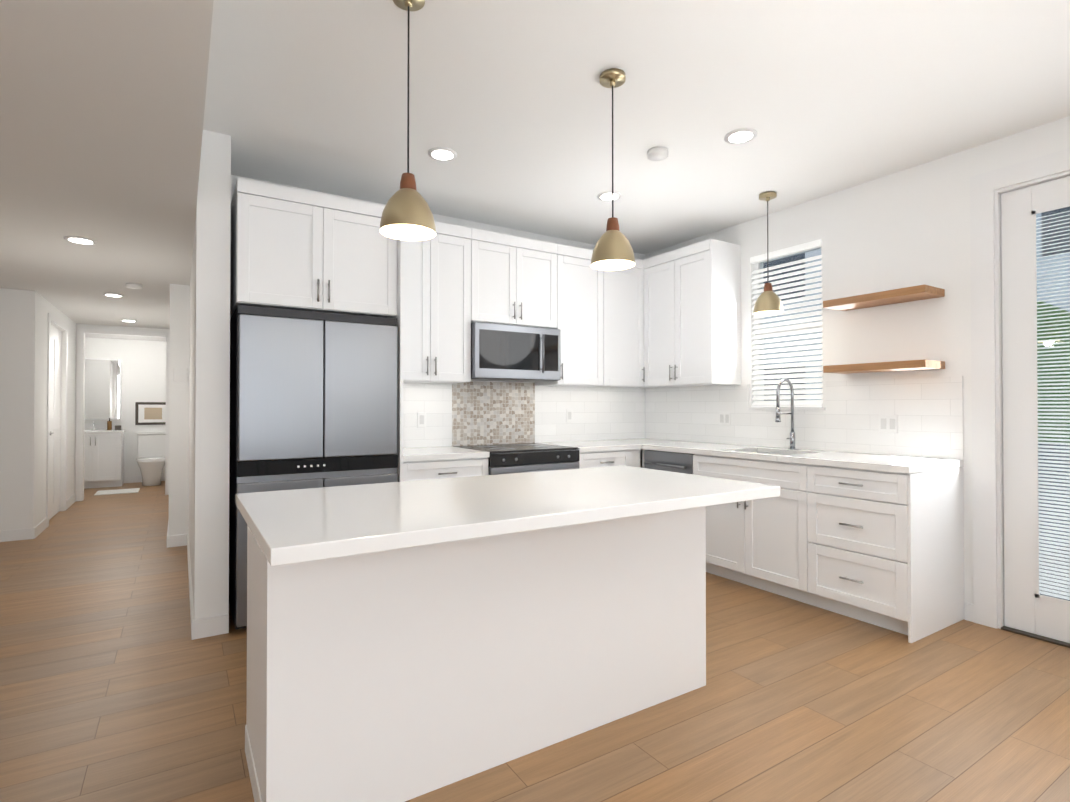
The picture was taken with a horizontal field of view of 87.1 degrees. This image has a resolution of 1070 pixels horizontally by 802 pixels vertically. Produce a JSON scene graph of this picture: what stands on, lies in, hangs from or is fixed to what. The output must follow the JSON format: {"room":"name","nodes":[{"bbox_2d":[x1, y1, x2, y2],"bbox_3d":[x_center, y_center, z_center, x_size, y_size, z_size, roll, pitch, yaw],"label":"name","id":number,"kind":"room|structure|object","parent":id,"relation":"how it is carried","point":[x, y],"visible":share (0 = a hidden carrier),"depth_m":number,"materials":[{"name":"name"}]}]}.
{"room":"kitchen","nodes":[
{"label":"kitchen","id":0,"kind":"room"},
{"bbox_2d":[0,288,39,530],"bbox_3d":[-5.993,0.120,4.489,3.050,2.310,0.120,0,-1,-32],"label":"wall","id":1,"kind":"structure","parent":0,"point":[19,309],"depth_m":5.20,"materials":[{"name":"white paint"}]},
{"bbox_2d":[40,295,79,521],"bbox_3d":[-5.448,0.138,6.363,0.150,2.310,2.430,0,-1,-32],"label":"wall","id":2,"kind":"structure","parent":0,"point":[46,307],"depth_m":6.64,"materials":[{"name":"white paint"}]},
{"bbox_2d":[49,325,61,519],"bbox_3d":[-5.306,0.230,6.210,0.097,2.107,0.990,0,-1,-32],"label":"hall door","id":3,"kind":"structure","parent":2,"relation":"in","point":[55,419],"depth_m":6.30,"materials":[{"name":"white wood"}]},
{"bbox_2d":[80,324,191,499],"bbox_3d":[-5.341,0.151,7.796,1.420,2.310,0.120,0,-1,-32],"label":"wall","id":4,"kind":"structure","parent":0,"point":[143,361],"depth_m":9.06,"materials":[{"name":"white paint"}]},
{"bbox_2d":[85,358,121,419],"bbox_3d":[-6.851,-0.184,8.817,0.610,0.960,0.101,0,-1,-32],"label":"mirror","id":5,"kind":"object","parent":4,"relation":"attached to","point":[103,389],"visible":0.64,"depth_m":8.82,"materials":[{"name":"white mirror"}]},
{"bbox_2d":[135,402,165,424],"bbox_3d":[-6.258,0.205,9.232,0.480,0.370,0.028,0,-1,-32],"label":"picture frame","id":6,"kind":"object","parent":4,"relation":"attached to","point":[150,413],"visible":0.76,"depth_m":9.20,"materials":[{"name":"brown"}]},
{"bbox_2d":[169,340,183,479],"bbox_3d":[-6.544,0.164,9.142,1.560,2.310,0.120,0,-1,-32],"label":"wall","id":7,"kind":"structure","parent":0,"point":[176,389],"depth_m":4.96,"materials":[{"name":"white paint"}]},
{"bbox_2d":[192,130,235,619],"bbox_3d":[-1.739,-0.099,3.041,0.160,2.720,0.002,0,-1,-32],"label":"wall","id":8,"kind":"structure","parent":0,"point":[211,318],"depth_m":3.04,"materials":[{"name":"white paint"}]},
{"bbox_2d":[236,175,643,467],"bbox_3d":[-0.489,-0.084,4.592,3.610,2.720,0.120,0,-1,-32],"label":"wall","id":9,"kind":"structure","parent":0,"point":[439,218],"depth_m":4.66,"materials":[{"name":"white paint"}]},
{"bbox_2d":[230,178,401,317],"bbox_3d":[-1.411,-0.872,3.567,0.892,0.675,0.638,0,-1,-32],"label":"upper cabinet","id":10,"kind":"object","parent":9,"relation":"attached to","point":[291,248],"depth_m":3.27,"materials":[{"name":"white paint"}]},
{"bbox_2d":[397,221,481,385],"bbox_3d":[-0.802,-0.704,4.121,0.692,1.131,0.347,0,-1,-32],"label":"upper cabinet","id":11,"kind":"object","parent":9,"relation":"attached to","point":[442,274],"depth_m":4.01,"materials":[{"name":"white paint"}]},
{"bbox_2d":[482,230,557,328],"bbox_3d":[-0.237,-0.926,4.480,0.762,0.680,0.347,0,-1,-32],"label":"upper cabinet","id":12,"kind":"object","parent":9,"relation":"attached to","point":[520,274],"depth_m":4.34,"materials":[{"name":"white paint"}]},
{"bbox_2d":[471,322,560,381],"bbox_3d":[-0.211,-0.366,4.434,0.756,0.409,0.440,0,-1,-32],"label":"over-the-range microwave","id":13,"kind":"object","parent":12,"relation":"attached to","point":[504,352],"visible":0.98,"depth_m":4.26,"materials":[{"name":"silver metal"}]},
{"bbox_2d":[403,381,646,447],"bbox_3d":[-0.052,0.162,4.787,2.676,0.632,0.009,0,-1,-32],"label":"backsplash","id":14,"kind":"structure","parent":9,"relation":"attached to","point":[473,412],"depth_m":4.72,"materials":[{"name":"white tile"}]},
{"bbox_2d":[417,412,425,426],"bbox_3d":[-0.859,0.143,4.269,0.070,0.114,0.007,0,-1,-32],"label":"electrical outlet plate","id":15,"kind":"object","parent":14,"relation":"attached to","point":[421,416],"depth_m":4.26,"materials":[{"name":"white plastic"}]},
{"bbox_2d":[566,409,572,421],"bbox_3d":[0.308,0.130,5.005,0.070,0.114,0.007,0,-1,-32],"label":"electrical outlet plate","id":16,"kind":"object","parent":14,"relation":"attached to","point":[569,412],"depth_m":5.00,"materials":[{"name":"white plastic"}]},
{"bbox_2d":[534,244,597,386],"bbox_3d":[0.289,-0.697,4.809,0.600,1.131,0.347,0,-1,-32],"label":"upper cabinet","id":17,"kind":"object","parent":9,"relation":"attached to","point":[577,280],"depth_m":4.65,"materials":[{"name":"white paint"}]},
{"bbox_2d":[598,258,653,387],"bbox_3d":[0.683,-0.695,5.021,0.535,1.131,0.409,0,-1,-32],"label":"upper cabinet","id":18,"kind":"object","parent":9,"relation":"attached to","point":[621,293],"depth_m":4.91,"materials":[{"name":"white paint"}]},
{"bbox_2d":[0,481,1069,801],"bbox_3d":[-2.513,1.307,3.645,8.350,0.080,14.100,0,-1,-32],"label":"floor","id":19,"kind":"structure","parent":0,"point":[118,683],"depth_m":2.30,"materials":[{"name":"brown wood"}]},
{"bbox_2d":[84,418,124,488],"bbox_3d":[-6.728,0.788,8.618,0.694,1.050,0.552,0,-1,-32],"label":"bathroom vanity","id":20,"kind":"object","parent":19,"relation":"on","point":[103,458],"visible":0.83,"depth_m":8.50,"materials":[{"name":"white paint"}]},
{"bbox_2d":[94,488,139,494],"bbox_3d":[-5.999,1.303,8.098,0.500,0.012,0.450,0,-1,-32],"label":"bath mat","id":21,"kind":"object","parent":19,"relation":"on","point":[116,491],"visible":1,"depth_m":8.07,"materials":[{"name":"white fabric"}]},
{"bbox_2d":[136,432,164,485],"bbox_3d":[-6.072,0.911,8.929,0.420,0.808,0.728,0,-1,-32],"label":"toilet","id":22,"kind":"object","parent":19,"relation":"on","point":[150,459],"visible":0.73,"depth_m":8.97,"materials":[{"name":"white ceramic"}]},
{"bbox_2d":[229,305,397,629],"bbox_3d":[-1.395,0.375,3.528,0.882,1.779,0.665,0,-1,-32],"label":"refrigerator","id":23,"kind":"object","parent":19,"relation":"on","point":[313,399],"visible":0.67,"depth_m":3.22,"materials":[{"name":"grey metal"}]},
{"bbox_2d":[403,458,487,480],"bbox_3d":[-0.752,0.830,3.972,0.629,0.878,0.628,0,-1,-32],"label":"base cabinet","id":24,"kind":"object","parent":19,"relation":"on","point":[454,468],"depth_m":3.71,"materials":[{"name":"white paint"}]},
{"bbox_2d":[403,446,489,461],"bbox_3d":[-0.748,0.369,3.970,0.629,0.039,0.643,0,-1,-32],"label":"countertop","id":25,"kind":"structure","parent":24,"relation":"on","point":[447,452],"depth_m":3.80,"materials":[{"name":"white stone"}]},
{"bbox_2d":[243,509,705,801],"bbox_3d":[-0.153,0.814,2.270,1.768,0.878,0.599,0,-1,-32],"label":"kitchen island","id":26,"kind":"object","parent":19,"relation":"on","point":[407,640],"depth_m":1.86,"materials":[{"name":"white paint"}]},
{"bbox_2d":[236,465,779,568],"bbox_3d":[-0.054,0.351,2.107,1.820,0.040,0.920,0,-1,-32],"label":"island countertop","id":27,"kind":"structure","parent":26,"relation":"on","point":[296,526],"depth_m":1.79,"materials":[{"name":"white stone"}]},
{"bbox_2d":[453,443,578,474],"bbox_3d":[-0.138,0.812,4.306,0.756,0.920,0.700,0,-1,-32],"label":"range","id":28,"kind":"object","parent":19,"relation":"on","point":[518,458],"visible":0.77,"depth_m":4.08,"materials":[{"name":"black metal"}]},
{"bbox_2d":[578,450,630,468],"bbox_3d":[0.383,0.837,4.688,0.523,0.878,0.628,0,-1,-32],"label":"base cabinet","id":29,"kind":"object","parent":19,"relation":"on","point":[619,457],"depth_m":4.43,"materials":[{"name":"white paint"}]},
{"bbox_2d":[541,440,638,452],"bbox_3d":[0.426,0.376,4.709,0.615,0.039,0.646,0,-1,-32],"label":"countertop","id":30,"kind":"structure","parent":29,"relation":"on","point":[594,445],"depth_m":4.57,"materials":[{"name":"white stone"}]},
{"bbox_2d":[644,450,693,473],"bbox_3d":[1.270,0.836,4.542,0.658,0.877,0.511,0,-1,-32],"label":"dishwasher","id":31,"kind":"object","parent":19,"relation":"on","point":[670,461],"visible":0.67,"depth_m":4.36,"materials":[{"name":"silver metal"}]},
{"bbox_2d":[706,473,806,603],"bbox_3d":[1.676,0.933,3.960,0.628,0.671,0.900,0,-1,-32],"label":"base cabinet","id":32,"kind":"object","parent":19,"relation":"on","point":[758,543],"depth_m":3.69,"materials":[{"name":"white paint"}]},
{"bbox_2d":[795,463,963,642],"bbox_3d":[2.052,0.824,3.364,0.628,0.878,0.632,0,-1,-32],"label":"base cabinet","id":33,"kind":"object","parent":19,"relation":"on","point":[883,549],"depth_m":3.13,"materials":[{"name":"white paint"}]},
{"bbox_2d":[615,438,962,473],"bbox_3d":[1.501,0.372,4.207,0.666,0.039,2.642,0,-1,-32],"label":"countertop","id":34,"kind":"structure","parent":33,"relation":"on","point":[890,463],"depth_m":3.57,"materials":[{"name":"white stone"}]},
{"bbox_2d":[775,378,796,449],"bbox_3d":[1.803,0.094,4.049,0.217,0.514,0.056,0,-1,-32],"label":"faucet","id":35,"kind":"object","parent":34,"relation":"on","point":[792,435],"visible":1,"depth_m":4.07,"materials":[{"name":"silver metal"}]},
{"bbox_2d":[0,0,1069,340],"bbox_3d":[-2.460,-1.299,3.586,8.350,0.510,13.900,0,-1,-32],"label":"ceiling","id":36,"kind":"structure","parent":0,"point":[110,110],"depth_m":2.66,"materials":[{"name":"white paint"}]},
{"bbox_2d":[64,236,96,244],"bbox_3d":[-2.942,-1.038,3.646,0.170,0.009,0.170,0,-1,-32],"label":"recessed light","id":37,"kind":"object","parent":36,"relation":"in","point":[80,240],"visible":1,"depth_m":3.63,"materials":[{"name":"white plastic"}]},
{"bbox_2d":[102,293,123,296],"bbox_3d":[-4.073,-1.021,5.439,0.170,0.009,0.170,0,-1,-32],"label":"recessed light","id":38,"kind":"object","parent":36,"relation":"in","point":[112,295],"visible":1,"depth_m":5.43,"materials":[{"name":"white plastic"}]},
{"bbox_2d":[120,319,136,321],"bbox_3d":[-5.096,-1.006,7.063,0.170,0.009,0.170,0,-1,-32],"label":"recessed light","id":39,"kind":"object","parent":36,"relation":"in","point":[125,320],"visible":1,"depth_m":7.02,"materials":[{"name":"white plastic"}]},
{"bbox_2d":[125,283,141,288],"bbox_3d":[-3.541,-1.015,4.970,0.119,0.030,0.119,0,-1,-41],"label":"smoke detector","id":40,"kind":"object","parent":36,"relation":"attached to","point":[128,285],"depth_m":4.94,"materials":[{"name":"white plastic"}]},
{"bbox_2d":[380,0,435,240],"bbox_3d":[-0.456,-1.036,2.027,0.198,0.864,0.198,0,-1,-32],"label":"pendant light","id":41,"kind":"object","parent":36,"relation":"hanging from","point":[407,214],"visible":1,"depth_m":2.00,"materials":[{"name":"gold metal"}]},
{"bbox_2d":[428,147,456,160],"bbox_3d":[-0.545,-1.452,3.316,0.170,0.009,0.170,0,-1,-32],"label":"recessed light","id":42,"kind":"object","parent":36,"relation":"in","point":[442,154],"visible":1,"depth_m":3.31,"materials":[{"name":"white plastic"}]},
{"bbox_2d":[597,191,621,200],"bbox_3d":[0.526,-1.445,3.980,0.170,0.009,0.170,0,-1,-32],"label":"recessed light","id":43,"kind":"object","parent":36,"relation":"in","point":[605,196],"visible":0.83,"depth_m":3.97,"materials":[{"name":"white plastic"}]},
{"bbox_2d":[591,68,634,270],"bbox_3d":[0.349,-1.036,2.531,0.198,0.854,0.198,0,-1,-32],"label":"pendant light","id":44,"kind":"object","parent":36,"relation":"hanging from","point":[613,250],"visible":1,"depth_m":2.49,"materials":[{"name":"gold metal"}]},
{"bbox_2d":[647,147,667,160],"bbox_3d":[0.716,-1.441,3.284,0.119,0.030,0.119,0,-1,-41],"label":"smoke detector","id":45,"kind":"object","parent":36,"relation":"attached to","point":[657,153],"depth_m":3.26,"materials":[{"name":"white plastic"}]},
{"bbox_2d":[724,128,756,143],"bbox_3d":[1.131,-1.454,3.096,0.170,0.009,0.170,0,-1,-32],"label":"recessed light","id":46,"kind":"object","parent":36,"relation":"in","point":[741,136],"visible":1,"depth_m":3.08,"materials":[{"name":"white plastic"}]},
{"bbox_2d":[753,191,783,314],"bbox_3d":[1.632,-1.032,3.946,0.198,0.834,0.198,0,-1,-32],"label":"pendant light","id":47,"kind":"object","parent":36,"relation":"hanging from","point":[768,301],"visible":1,"depth_m":3.91,"materials":[{"name":"gold metal"}]},
{"bbox_2d":[644,116,1069,603],"bbox_3d":[2.857,-0.101,2.829,0.150,2.720,6.670,0,-1,-32],"label":"wall","id":48,"kind":"structure","parent":0,"point":[906,228],"depth_m":3.56,"materials":[{"name":"white paint"}]},
{"bbox_2d":[0,148,1069,639],"bbox_3d":[-2.404,-0.009,3.626,8.200,2.550,13.630,0,-1,-32],"label":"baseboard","id":49,"kind":"structure","parent":48,"relation":"attached to","point":[986,192],"depth_m":3.17,"materials":[{"name":"white"}]},
{"bbox_2d":[642,249,687,387],"bbox_3d":[1.207,-0.696,4.936,0.397,1.131,0.453,0,-1,-32],"label":"upper cabinet","id":50,"kind":"object","parent":48,"relation":"attached to","point":[671,318],"depth_m":4.84,"materials":[{"name":"white paint"}]},
{"bbox_2d":[678,239,740,385],"bbox_3d":[1.400,-0.699,4.675,0.348,1.131,0.433,0,-1,-32],"label":"upper cabinet","id":51,"kind":"object","parent":48,"relation":"attached to","point":[709,271],"depth_m":4.50,"materials":[{"name":"white paint"}]},
{"bbox_2d":[748,247,825,409],"bbox_3d":[1.920,-0.539,4.265,0.128,1.214,0.630,0,-1,-32],"label":"window","id":52,"kind":"structure","parent":48,"relation":"in","point":[759,265],"depth_m":4.32,"materials":[{"name":"white plastic"}]},
{"bbox_2d":[750,239,822,406],"bbox_3d":[1.891,-0.550,4.247,0.048,1.190,0.582,0,-1,-32],"label":"window shade","id":53,"kind":"object","parent":52,"relation":"attached to","point":[785,400],"visible":0.88,"depth_m":4.21,"materials":[{"name":"white plastic"}]},
{"bbox_2d":[647,376,963,459],"bbox_3d":[1.788,0.110,4.371,0.008,0.487,2.610,0,-1,-32],"label":"backsplash","id":54,"kind":"structure","parent":48,"relation":"attached to","point":[928,411],"depth_m":3.87,"materials":[{"name":"white tile"}]},
{"bbox_2d":[719,412,729,425],"bbox_3d":[1.579,0.147,4.687,0.007,0.114,0.115,0,-1,-32],"label":"electrical outlet plate","id":55,"kind":"object","parent":54,"relation":"attached to","point":[724,417],"depth_m":4.69,"materials":[{"name":"white plastic"}]},
{"bbox_2d":[879,415,897,432],"bbox_3d":[2.262,0.146,3.605,0.007,0.114,0.115,0,-1,-32],"label":"electrical outlet plate","id":56,"kind":"object","parent":54,"relation":"attached to","point":[888,423],"depth_m":3.60,"materials":[{"name":"white plastic"}]},
{"bbox_2d":[823,359,944,373],"bbox_3d":[2.173,-0.212,3.538,0.248,0.045,0.605,0,-1,-32],"label":"shelf","id":57,"kind":"object","parent":48,"relation":"attached to","point":[910,365],"visible":1,"depth_m":3.41,"materials":[{"name":"brown wood"}]},
{"bbox_2d":[823,284,944,310],"bbox_3d":[2.173,-0.642,3.542,0.248,0.045,0.605,0,-1,-32],"label":"shelf","id":58,"kind":"object","parent":48,"relation":"attached to","point":[906,294],"visible":1,"depth_m":3.45,"materials":[{"name":"brown wood"}]},
{"bbox_2d":[1001,176,1069,647],"bbox_3d":[2.886,0.047,2.770,0.163,2.422,0.928,0,-1,-32],"label":"patio door","id":59,"kind":"structure","parent":48,"relation":"in","point":[1030,611],"depth_m":3.03,"materials":[{"name":"white"}]},
{"label":"outside","id":60,"kind":"structure","parent":0,"visible":0},
{"bbox_2d":[763,206,1069,600],"bbox_3d":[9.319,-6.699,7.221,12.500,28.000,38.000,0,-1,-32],"label":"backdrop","id":61,"kind":"structure","parent":60,"point":[798,256],"depth_m":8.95,"materials":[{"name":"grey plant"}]}
]}

